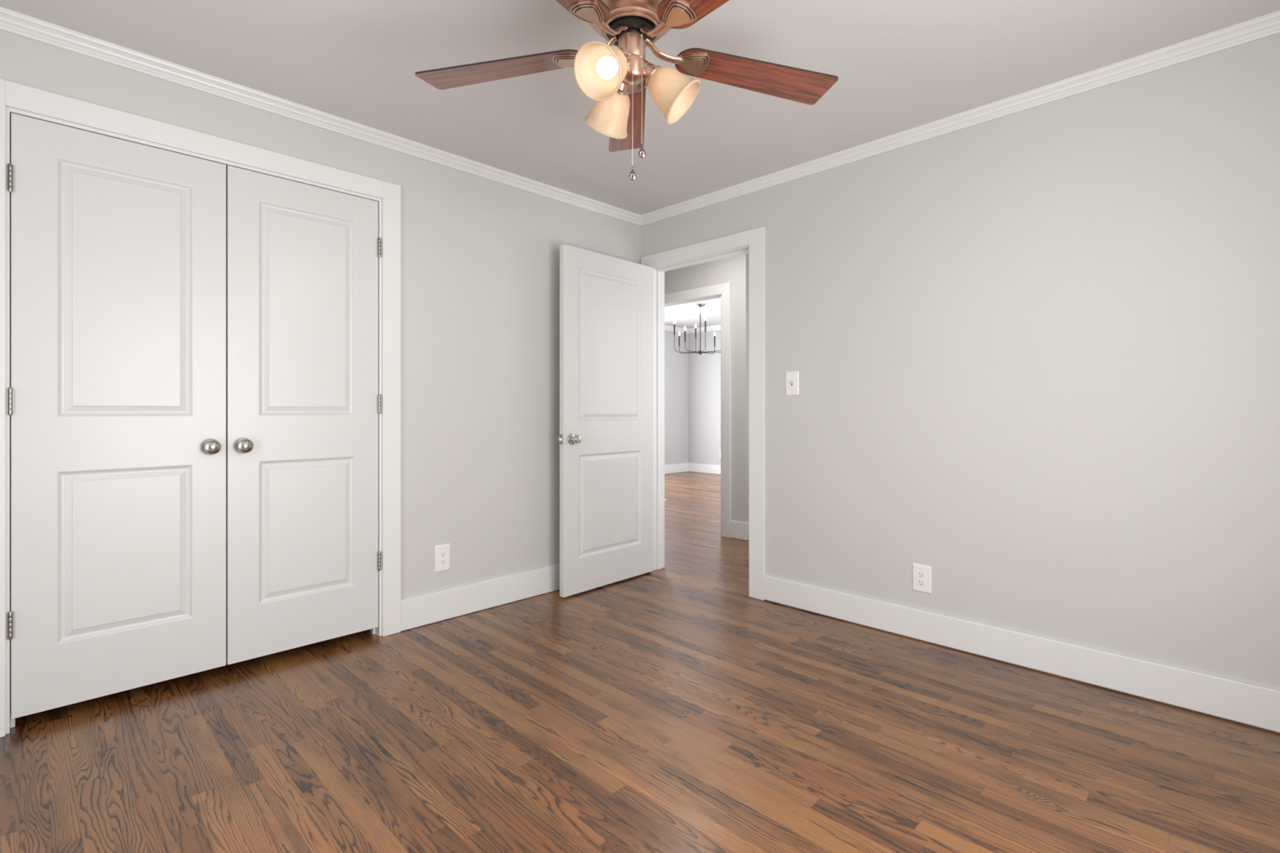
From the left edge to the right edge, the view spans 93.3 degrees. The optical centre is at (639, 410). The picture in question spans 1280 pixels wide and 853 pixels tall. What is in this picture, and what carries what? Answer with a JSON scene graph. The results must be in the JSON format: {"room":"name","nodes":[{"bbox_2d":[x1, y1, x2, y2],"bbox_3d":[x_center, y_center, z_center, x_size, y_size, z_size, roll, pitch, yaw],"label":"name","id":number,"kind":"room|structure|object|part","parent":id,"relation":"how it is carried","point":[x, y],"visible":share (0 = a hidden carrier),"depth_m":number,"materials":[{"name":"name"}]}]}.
{"room":"empty bedroom","nodes":[
{"label":"empty bedroom","id":0,"kind":"room"},
{"bbox_2d":[0,29,641,599],"bbox_3d":[-1.356,-0.121,2.932,0.120,2.440,3.750,0,0,45],"label":"wall","id":1,"kind":"structure","parent":0,"point":[480,256],"depth_m":3.24,"materials":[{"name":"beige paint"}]},
{"bbox_2d":[0,78,5,737],"bbox_3d":[-2.179,-0.007,2.007,0.019,2.211,0.098,0,0,45],"label":"trim","id":2,"kind":"structure","parent":1,"relation":"attached to","point":[2,106],"depth_m":2.03,"materials":[{"name":"white wood"}]},
{"bbox_2d":[7,113,226,719],"bbox_3d":[-1.921,0.020,2.267,0.093,2.067,0.625,0,0,45],"label":"door","id":3,"kind":"structure","parent":1,"relation":"in","point":[117,394],"depth_m":2.25,"materials":[{"name":"white wood"}]},
{"bbox_3d":[-1.727,0.148,2.438,0.058,0.065,0.065,0,0,45],"label":"knob","id":4,"kind":"part","parent":3,"relation":"part of","materials":[{"name":"silver metal"}]},
{"bbox_2d":[5,106,381,733],"bbox_3d":[-1.748,0.031,2.539,0.120,2.134,1.276,0,0,45],"label":"trim","id":5,"kind":"structure","parent":1,"relation":"attached to","point":[9,111],"depth_m":2.06,"materials":[{"name":"white wood"}]},
{"bbox_2d":[4,80,382,199],"bbox_3d":[-1.698,-1.071,2.490,0.019,0.084,1.264,0,0,45],"label":"trim","id":6,"kind":"structure","parent":1,"relation":"attached to","point":[18,96],"depth_m":2.36,"materials":[{"name":"white wood"}]},
{"bbox_2d":[226,165,381,664],"bbox_3d":[-1.477,0.020,2.714,0.093,2.067,0.626,0,0,45],"label":"door","id":7,"kind":"structure","parent":1,"relation":"in","point":[304,402],"depth_m":2.68,"materials":[{"name":"white wood"}]},
{"bbox_3d":[-1.647,0.148,2.518,0.058,0.065,0.065,0,0,45],"label":"knob","id":8,"kind":"part","parent":7,"relation":"part of","materials":[{"name":"silver metal"}]},
{"bbox_2d":[0,6,641,226],"bbox_3d":[-1.296,-1.313,2.873,0.048,0.055,3.748,0,0,45],"label":"trim","id":9,"kind":"structure","parent":1,"relation":"attached to","point":[11,21],"depth_m":2.57,"materials":[{"name":"white wood"}]},
{"bbox_2d":[381,181,400,636],"bbox_3d":[-1.222,-0.007,2.969,0.019,2.211,0.088,0,0,45],"label":"trim","id":10,"kind":"structure","parent":1,"relation":"attached to","point":[391,200],"depth_m":2.95,"materials":[{"name":"white wood"}]},
{"bbox_2d":[435,543,449,572],"bbox_3d":[-1.032,0.773,3.167,0.008,0.138,0.084,0,0,45],"label":"electrical outlet","id":11,"kind":"object","parent":1,"relation":"attached to","point":[442,552],"visible":1,"depth_m":3.16,"materials":[{"name":"white plastic"}]},
{"bbox_2d":[440,559,446,564],"bbox_3d":[-1.030,0.793,3.165,0.002,0.027,0.034,0,0,45],"label":"receptacle","id":12,"kind":"object","parent":11,"relation":"attached to","point":[442,562],"depth_m":3.16,"materials":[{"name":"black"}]},
{"bbox_2d":[440,551,446,557],"bbox_3d":[-1.030,0.754,3.165,0.002,0.027,0.034,0,0,45],"label":"receptacle","id":13,"kind":"object","parent":11,"relation":"attached to","point":[442,554],"depth_m":3.16,"materials":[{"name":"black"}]},
{"bbox_2d":[400,564,559,631],"bbox_3d":[-0.594,1.019,3.602,0.015,0.156,1.694,0,0,45],"label":"baseboard","id":14,"kind":"structure","parent":1,"relation":"attached to","point":[419,611],"depth_m":3.29,"materials":[{"name":"white wood"}]},
{"bbox_2d":[558,244,653,597],"bbox_3d":[-0.190,0.060,3.814,0.168,2.054,0.816,0,0,43],"label":"door","id":15,"kind":"structure","parent":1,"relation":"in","point":[606,437],"depth_m":3.76,"materials":[{"name":"white wood"}]},
{"bbox_3d":[-0.458,0.169,3.521,0.024,0.057,0.002,0,0,43],"label":"latch plate","id":16,"kind":"part","parent":15,"relation":"part of","materials":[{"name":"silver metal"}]},
{"bbox_3d":[-0.378,0.169,3.534,0.066,0.065,0.065,0,0,43],"label":"knob","id":17,"kind":"part","parent":15,"relation":"part of","materials":[{"name":"silver metal"}]},
{"bbox_2d":[0,471,1279,852],"bbox_3d":[0.413,1.159,4.945,7.950,0.120,9.400,0,0,45],"label":"floor","id":18,"kind":"structure","parent":0,"point":[673,708],"depth_m":1.95,"materials":[{"name":"brown wood"}]},
{"bbox_2d":[0,0,1279,215],"bbox_3d":[-0.038,-1.401,1.620,3.840,0.120,3.990,0,0,45],"label":"ceiling","id":19,"kind":"structure","parent":0,"point":[899,65],"depth_m":2.30,"materials":[{"name":"paint"}]},
{"bbox_2d":[415,0,838,180],"bbox_3d":[-0.014,-0.988,1.670,1.269,0.706,1.286,0,0,45],"label":"ceiling fan","id":20,"kind":"object","parent":19,"relation":"hanging from","point":[615,77],"visible":1,"depth_m":1.74,"materials":[{"name":"brown wood"}]},
{"bbox_3d":[-0.409,-1.021,1.809,0.524,0.006,0.136,0,9,15],"label":"blade","id":21,"kind":"part","parent":20,"relation":"part of","materials":[{"name":"brown wood"}]},
{"bbox_3d":[-0.243,-1.021,1.369,0.136,0.006,0.524,11,6,33],"label":"blade","id":22,"kind":"part","parent":20,"relation":"part of","materials":[{"name":"brown wood"}]},
{"bbox_3d":[-0.088,-0.892,1.585,0.136,0.146,0.149,0,0,45],"label":"lamp shade","id":23,"kind":"part","parent":20,"relation":"part of","materials":[{"name":"beige glass"}]},
{"bbox_3d":[-0.086,-0.886,1.823,0.149,0.148,0.136,0,0,45],"label":"lamp shade","id":24,"kind":"part","parent":20,"relation":"part of","materials":[{"name":"beige glass"}]},
{"bbox_3d":[-0.080,-0.914,1.608,0.054,0.071,0.080,0,0,45],"label":"light bulb","id":25,"kind":"part","parent":20,"relation":"part of","materials":[{"name":"white glass"}]},
{"bbox_3d":[-0.052,-0.947,1.654,0.068,0.073,0.075,0,0,45],"label":"lamp arm","id":26,"kind":"part","parent":20,"relation":"part of","materials":[{"name":"orange metal"}]},
{"bbox_3d":[-0.048,-0.948,1.762,0.084,0.072,0.068,0,0,45],"label":"lamp arm","id":27,"kind":"part","parent":20,"relation":"part of","materials":[{"name":"orange metal"}]},
{"bbox_3d":[-0.042,-1.021,2.103,0.136,0.006,0.524,-9,0,-3],"label":"blade","id":28,"kind":"part","parent":20,"relation":"part of","materials":[{"name":"brown wood"}]},
{"bbox_3d":[-0.020,-0.807,1.666,0.004,0.272,0.003,0,0,45],"label":"pull chain","id":29,"kind":"part","parent":20,"relation":"part of","materials":[{"name":"silver metal"}]},
{"bbox_3d":[0.004,-0.887,1.672,0.004,0.307,0.009,0,0,-31],"label":"pull chain","id":30,"kind":"part","parent":20,"relation":"part of","materials":[{"name":"silver metal"}]},
{"bbox_3d":[0.030,-0.948,1.697,0.063,0.072,0.069,0,0,3],"label":"lamp arm","id":31,"kind":"part","parent":20,"relation":"part of","materials":[{"name":"orange metal"}]},
{"bbox_3d":[0.105,-0.886,1.698,0.144,0.148,0.143,0,0,45],"label":"lamp shade","id":32,"kind":"part","parent":20,"relation":"part of","materials":[{"name":"beige glass"}]},
{"bbox_3d":[0.227,-1.021,1.391,0.136,0.006,0.524,11,-7,-38],"label":"blade","id":33,"kind":"part","parent":20,"relation":"part of","materials":[{"name":"brown wood"}]},
{"bbox_3d":[0.351,-1.021,1.845,0.524,0.006,0.136,0,-9,-21],"label":"blade","id":34,"kind":"part","parent":20,"relation":"part of","materials":[{"name":"brown wood"}]},
{"bbox_2d":[664,330,688,465],"bbox_3d":[-1.008,-0.181,9.067,0.120,2.560,5.200,0,0,45],"label":"wall","id":35,"kind":"structure","parent":0,"point":[676,364],"depth_m":10.64,"materials":[{"name":"grey paint"}]},
{"bbox_2d":[664,462,688,474],"bbox_3d":[-0.960,1.021,9.019,0.015,0.153,5.200,0,0,45],"label":"baseboard","id":36,"kind":"structure","parent":35,"relation":"attached to","point":[677,468],"depth_m":10.62,"materials":[{"name":"white wood"}]},
{"bbox_2d":[664,324,688,333],"bbox_3d":[-0.944,-1.421,9.003,0.060,0.080,5.200,0,0,45],"label":"trim","id":37,"kind":"structure","parent":35,"relation":"attached to","point":[670,328],"depth_m":10.57,"materials":[{"name":"white wood"}]},
{"bbox_2d":[664,297,720,328],"bbox_3d":[1.069,-1.511,7.128,5.800,0.100,5.380,0,0,45],"label":"ceiling","id":38,"kind":"structure","parent":0,"point":[687,315],"depth_m":9.23,"materials":[{"name":"white paint"}]},
{"bbox_2d":[673,303,720,355],"bbox_3d":[0.832,-1.111,8.330,0.692,0.700,0.692,0,0,-28],"label":"chandelier","id":39,"kind":"object","parent":38,"relation":"hanging from","point":[700,305],"visible":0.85,"depth_m":8.32,"materials":[{"name":"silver metal"}]},
{"bbox_3d":[0.636,-0.915,8.313,0.334,0.237,0.008,0,0,-5],"label":"arm","id":40,"kind":"part","parent":39,"relation":"part of","materials":[{"name":"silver metal"}]},
{"bbox_3d":[0.832,-1.073,8.330,0.028,0.515,0.028,0,0,45],"label":"stem","id":41,"kind":"part","parent":39,"relation":"part of","materials":[{"name":"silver metal"}]},
{"bbox_2d":[688,329,720,473],"bbox_3d":[2.846,-0.181,8.985,5.700,2.560,0.120,0,0,45],"label":"wall","id":42,"kind":"structure","parent":0,"point":[704,369],"depth_m":10.60,"materials":[{"name":"grey paint"}]},
{"bbox_2d":[688,462,720,474],"bbox_3d":[2.272,1.021,9.461,3.945,0.153,0.015,0,0,45],"label":"baseboard","id":43,"kind":"structure","parent":42,"relation":"attached to","point":[698,468],"depth_m":10.58,"materials":[{"name":"white wood"}]},
{"bbox_2d":[688,324,720,333],"bbox_3d":[2.251,-1.421,9.450,3.960,0.080,0.060,0,0,45],"label":"trim","id":44,"kind":"structure","parent":42,"relation":"attached to","point":[715,327],"depth_m":10.52,"materials":[{"name":"white wood"}]},
{"bbox_2d":[664,253,749,522],"bbox_3d":[-0.516,-0.181,6.599,4.100,2.560,0.120,0,0,45],"label":"wall","id":45,"kind":"structure","parent":0,"point":[735,270],"depth_m":5.18,"materials":[{"name":"beige paint"}]},
{"bbox_2d":[664,284,721,303],"bbox_3d":[0.271,-1.059,5.718,1.258,0.089,0.019,0,0,45],"label":"trim","id":46,"kind":"structure","parent":45,"relation":"attached to","point":[715,290],"depth_m":5.49,"materials":[{"name":"white wood"}]},
{"bbox_2d":[664,294,721,535],"bbox_3d":[0.319,0.033,5.768,1.254,2.131,0.121,0,0,45],"label":"trim","id":47,"kind":"structure","parent":45,"relation":"attached to","point":[717,295],"depth_m":5.29,"materials":[{"name":"white wood"}]},
{"bbox_2d":[721,282,731,537],"bbox_3d":[0.749,-0.003,5.242,0.090,2.202,0.019,0,0,45],"label":"trim","id":48,"kind":"structure","parent":45,"relation":"attached to","point":[726,287],"depth_m":5.23,"materials":[{"name":"white wood"}]},
{"bbox_2d":[730,520,746,540],"bbox_3d":[0.842,1.023,5.153,0.166,0.148,0.015,0,0,45],"label":"baseboard","id":49,"kind":"structure","parent":45,"relation":"attached to","point":[738,529],"depth_m":5.14,"materials":[{"name":"white wood"}]},
{"bbox_2d":[641,32,1279,733],"bbox_3d":[-0.126,-0.181,4.438,7.700,2.560,0.120,0,0,45],"label":"wall","id":50,"kind":"structure","parent":0,"point":[1035,351],"depth_m":2.51,"materials":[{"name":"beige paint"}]},
{"bbox_2d":[640,254,650,266],"bbox_3d":[0.043,0.018,4.171,0.093,2.161,0.019,0,0,45],"label":"trim","id":51,"kind":"structure","parent":50,"relation":"attached to","point":[645,260],"depth_m":4.16,"materials":[{"name":"white wood"}]},
{"bbox_2d":[650,230,749,267],"bbox_3d":[0.362,-1.019,3.853,0.807,0.088,0.019,0,0,45],"label":"trim","id":52,"kind":"structure","parent":50,"relation":"attached to","point":[739,240],"depth_m":3.81,"materials":[{"name":"white wood"}]},
{"bbox_2d":[653,245,749,570],"bbox_3d":[0.411,0.055,3.903,0.833,2.086,0.121,0,0,45],"label":"trim","id":53,"kind":"structure","parent":50,"relation":"attached to","point":[655,269],"depth_m":4.17,"materials":[{"name":"white wood"}]},
{"bbox_2d":[749,226,765,600],"bbox_3d":[0.684,0.018,3.533,0.102,2.161,0.019,0,0,45],"label":"trim","id":54,"kind":"structure","parent":50,"relation":"attached to","point":[757,236],"depth_m":3.52,"materials":[{"name":"white wood"}]},
{"bbox_2d":[786,370,799,395],"bbox_3d":[0.845,-0.151,3.373,0.082,0.136,0.019,0,0,45],"label":"light switch","id":55,"kind":"object","parent":50,"relation":"attached to","point":[792,377],"visible":1,"depth_m":3.37,"materials":[{"name":"white plastic"}]},
{"bbox_2d":[912,563,931,593],"bbox_3d":[1.344,0.802,2.884,0.088,0.130,0.008,0,0,45],"label":"electrical outlet","id":56,"kind":"object","parent":50,"relation":"attached to","point":[922,574],"visible":1,"depth_m":2.88,"materials":[{"name":"white plastic"}]},
{"bbox_2d":[917,579,924,586],"bbox_3d":[1.342,0.822,2.882,0.034,0.027,0.002,0,0,45],"label":"receptacle","id":57,"kind":"object","parent":56,"relation":"attached to","point":[920,582],"depth_m":2.88,"materials":[{"name":"white plastic"}]},
{"bbox_2d":[917,571,924,577],"bbox_3d":[1.342,0.783,2.882,0.034,0.027,0.002,0,0,45],"label":"receptacle","id":58,"kind":"object","parent":56,"relation":"attached to","point":[920,574],"depth_m":2.88,"materials":[{"name":"white plastic"}]},
{"bbox_2d":[641,10,1279,226],"bbox_3d":[1.267,-1.313,2.932,3.598,0.055,0.048,0,0,45],"label":"trim","id":59,"kind":"structure","parent":50,"relation":"attached to","point":[1268,24],"depth_m":2.59,"materials":[{"name":"white wood"}]},
{"bbox_2d":[764,575,1279,732],"bbox_3d":[1.639,1.023,2.586,2.586,0.140,0.015,0,0,45],"label":"baseboard","id":60,"kind":"structure","parent":50,"relation":"attached to","point":[1259,706],"depth_m":2.50,"materials":[{"name":"white wood"}]},
{"bbox_3d":[2.328,-0.181,6.635,0.120,2.560,3.943,0,0,45],"label":"wall","id":61,"kind":"structure","parent":0,"visible":0},
{"bbox_2d":[746,522,749,540],"bbox_3d":[2.327,1.023,6.538,0.015,0.148,4.042,0,0,45],"label":"baseboard","id":62,"kind":"structure","parent":61,"relation":"attached to","point":[748,523],"depth_m":5.11,"materials":[{"name":"white wood"}]}
]}

